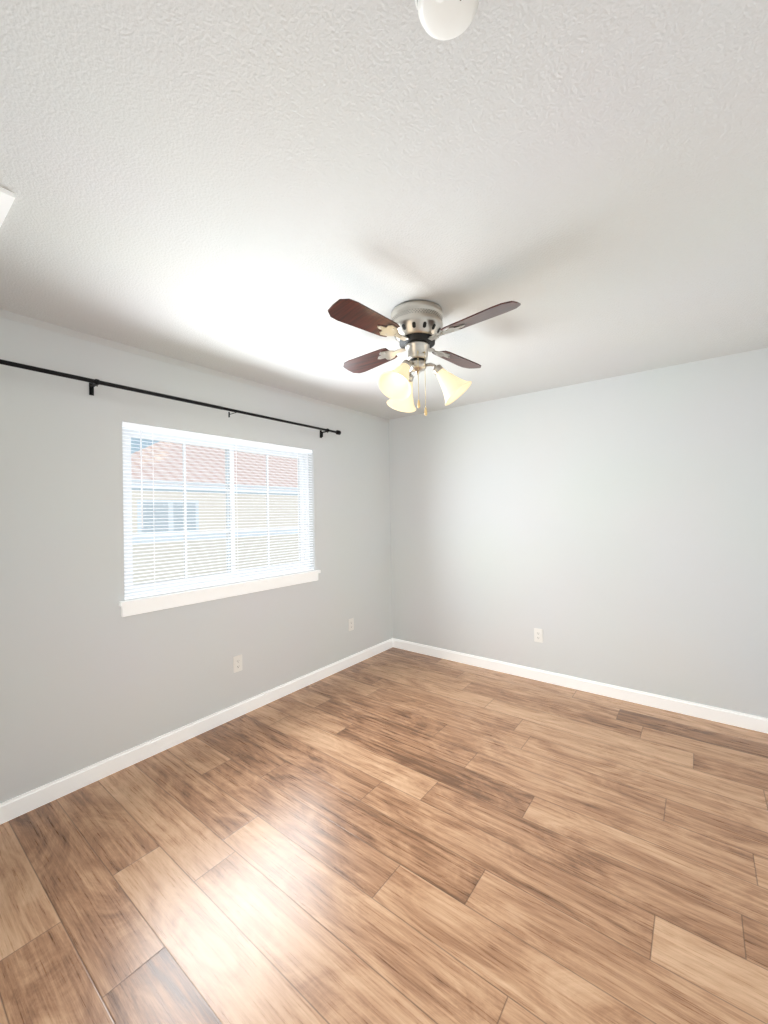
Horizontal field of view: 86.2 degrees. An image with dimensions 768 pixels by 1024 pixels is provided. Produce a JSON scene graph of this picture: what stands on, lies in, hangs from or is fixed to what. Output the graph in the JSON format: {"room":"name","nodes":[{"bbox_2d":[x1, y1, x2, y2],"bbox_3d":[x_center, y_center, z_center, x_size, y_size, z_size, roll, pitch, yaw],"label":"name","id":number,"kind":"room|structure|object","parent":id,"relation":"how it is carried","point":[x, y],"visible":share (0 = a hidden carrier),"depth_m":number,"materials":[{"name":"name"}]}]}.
{"room":"empty bedroom","nodes":[
{"label":"empty bedroom","id":0,"kind":"room"},
{"bbox_2d":[0,317,392,802],"bbox_3d":[-1.134,0.241,2.976,0.160,2.440,4.070,-1,0,38],"label":"wall","id":1,"kind":"structure","parent":0,"point":[89,675],"depth_m":2.35,"materials":[{"name":"grey paint"}]},
{"bbox_2d":[0,359,340,437],"bbox_3d":[-1.289,-0.682,2.579,0.107,0.074,2.845,-1,0,38],"label":"curtain rod","id":2,"kind":"object","parent":1,"relation":"attached to","point":[93,383],"visible":0.98,"depth_m":2.34,"materials":[{"name":"black metal"}]},
{"bbox_2d":[0,309,388,422],"bbox_3d":[-1.090,-0.961,2.931,0.002,0.038,3.750,-1,0,38],"label":"trim","id":3,"kind":"structure","parent":1,"relation":"attached to","point":[62,330],"depth_m":2.54,"materials":[{"name":"white paint"}]},
{"bbox_2d":[0,638,392,824],"bbox_3d":[-1.047,1.414,2.919,0.013,0.092,3.750,-1,0,38],"label":"baseboard","id":4,"kind":"structure","parent":1,"relation":"attached to","point":[19,805],"depth_m":2.50,"materials":[{"name":"white wood"}]},
{"bbox_2d":[122,427,309,596],"bbox_3d":[-1.126,-0.009,3.012,0.067,1.040,1.480,-1,0,38],"label":"window","id":5,"kind":"structure","parent":1,"relation":"in","point":[231,522],"depth_m":2.92,"materials":[{"name":"white plastic"}]},
{"bbox_2d":[122,422,313,599],"bbox_3d":[-1.066,-0.012,2.965,0.041,1.035,1.468,-1,0,38],"label":"window blinds","id":6,"kind":"object","parent":5,"relation":"attached to","point":[180,432],"visible":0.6,"depth_m":2.79,"materials":[{"name":"white plastic"}]},
{"bbox_2d":[119,570,320,616],"bbox_3d":[-1.057,0.551,2.963,0.099,0.087,1.540,-1,0,38],"label":"window sill","id":7,"kind":"structure","parent":1,"relation":"attached to","point":[135,606],"depth_m":2.75,"materials":[{"name":"white wood"}]},
{"bbox_2d":[233,654,241,672],"bbox_3d":[-1.045,1.085,2.935,0.006,0.114,0.070,-1,0,38],"label":"electrical outlet","id":8,"kind":"object","parent":1,"relation":"attached to","point":[237,663],"visible":1,"depth_m":2.93,"materials":[{"name":"white plastic"}]},
{"bbox_2d":[348,618,353,630],"bbox_3d":[-0.310,1.066,3.889,0.006,0.114,0.070,-1,0,38],"label":"electrical outlet","id":9,"kind":"object","parent":1,"relation":"attached to","point":[351,623],"visible":1,"depth_m":3.89,"materials":[{"name":"white plastic"}]},
{"bbox_2d":[0,647,767,1023],"bbox_3d":[0.158,1.496,1.992,3.370,0.120,4.070,-1,0,38],"label":"floor","id":10,"kind":"structure","parent":0,"point":[392,835],"depth_m":1.65,"materials":[{"name":"brown wood"}]},
{"bbox_2d":[0,0,767,419],"bbox_3d":[0.116,-1.063,2.002,3.370,0.120,4.070,-1,0,38],"label":"ceiling","id":11,"kind":"structure","parent":0,"point":[254,190],"depth_m":1.25,"materials":[{"name":"white paint"}]},
{"bbox_2d":[0,187,14,226],"bbox_3d":[-1.530,-0.970,1.268,0.614,0.018,0.477,-1,0,38],"label":"ceiling access panel","id":12,"kind":"object","parent":11,"relation":"attached to","point":[7,197],"visible":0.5,"depth_m":1.28,"materials":[{"name":"white"}]},
{"bbox_2d":[328,299,520,415],"bbox_3d":[0.169,-0.739,2.064,0.807,0.530,0.807,-1,0,0],"label":"ceiling fan","id":13,"kind":"object","parent":11,"relation":"hanging from","point":[416,329],"visible":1,"depth_m":1.97,"materials":[{"name":"brown wood"}]},
{"bbox_2d":[415,0,478,39],"bbox_3d":[0.124,-0.985,0.788,0.128,0.046,0.128,-1,0,38],"label":"smoke detector","id":14,"kind":"object","parent":11,"relation":"attached to","point":[445,19],"visible":0.96,"depth_m":0.80,"materials":[{"name":"white plastic"}]},
{"bbox_2d":[389,348,767,717],"bbox_3d":[1.393,0.202,3.497,3.210,2.440,0.160,-1,0,38],"label":"wall","id":15,"kind":"structure","parent":0,"point":[612,531],"depth_m":3.16,"materials":[{"name":"grey paint"}]},
{"bbox_2d":[534,628,542,642],"bbox_3d":[1.305,1.043,3.467,0.070,0.114,0.006,-1,0,38],"label":"electrical outlet","id":16,"kind":"object","parent":15,"relation":"attached to","point":[538,635],"visible":1,"depth_m":3.46,"materials":[{"name":"white plastic"}]},
{"bbox_2d":[393,638,767,733],"bbox_3d":[1.301,1.377,3.469,3.037,0.092,0.013,-1,0,38],"label":"baseboard","id":17,"kind":"structure","parent":15,"relation":"attached to","point":[738,719],"depth_m":3.16,"materials":[{"name":"white wood"}]},
{"label":"outside","id":18,"kind":"structure","parent":0,"visible":0},
{"bbox_3d":[-11.841,5.778,13.636,29.700,0.200,60.000,-1,0,38],"label":"yard","id":19,"kind":"structure","parent":18,"visible":0},
{"bbox_2d":[133,534,298,584],"bbox_3d":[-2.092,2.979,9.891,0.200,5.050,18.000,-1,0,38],"label":"house","id":20,"kind":"structure","parent":19,"relation":"on","point":[195,554],"depth_m":7.97,"materials":[{"name":"paint"}]},
{"bbox_2d":[132,491,297,534],"bbox_3d":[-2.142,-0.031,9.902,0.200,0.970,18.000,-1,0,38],"label":"house","id":21,"kind":"structure","parent":20,"relation":"on","point":[210,501],"depth_m":8.58,"materials":[{"name":"paint"}]},
{"bbox_2d":[131,441,297,531],"bbox_3d":[-2.238,-1.244,12.742,4.820,3.180,13.600,-1,0,38],"label":"neighboring building","id":22,"kind":"structure","parent":21,"relation":"on","point":[207,475],"depth_m":8.33,"materials":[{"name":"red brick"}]},
{"bbox_2d":[132,488,297,494],"bbox_3d":[-0.548,-0.431,11.449,0.450,0.030,13.600,-1,0,38],"label":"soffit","id":23,"kind":"structure","parent":21,"relation":"attached to","point":[209,491],"depth_m":7.67,"materials":[{"name":"white"}]},
{"bbox_2d":[132,479,297,543],"bbox_3d":[-1.864,-0.016,9.689,0.500,1.070,18.000,-1,0,38],"label":"trim","id":24,"kind":"structure","parent":21,"relation":"attached to","point":[197,484],"depth_m":7.51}
]}

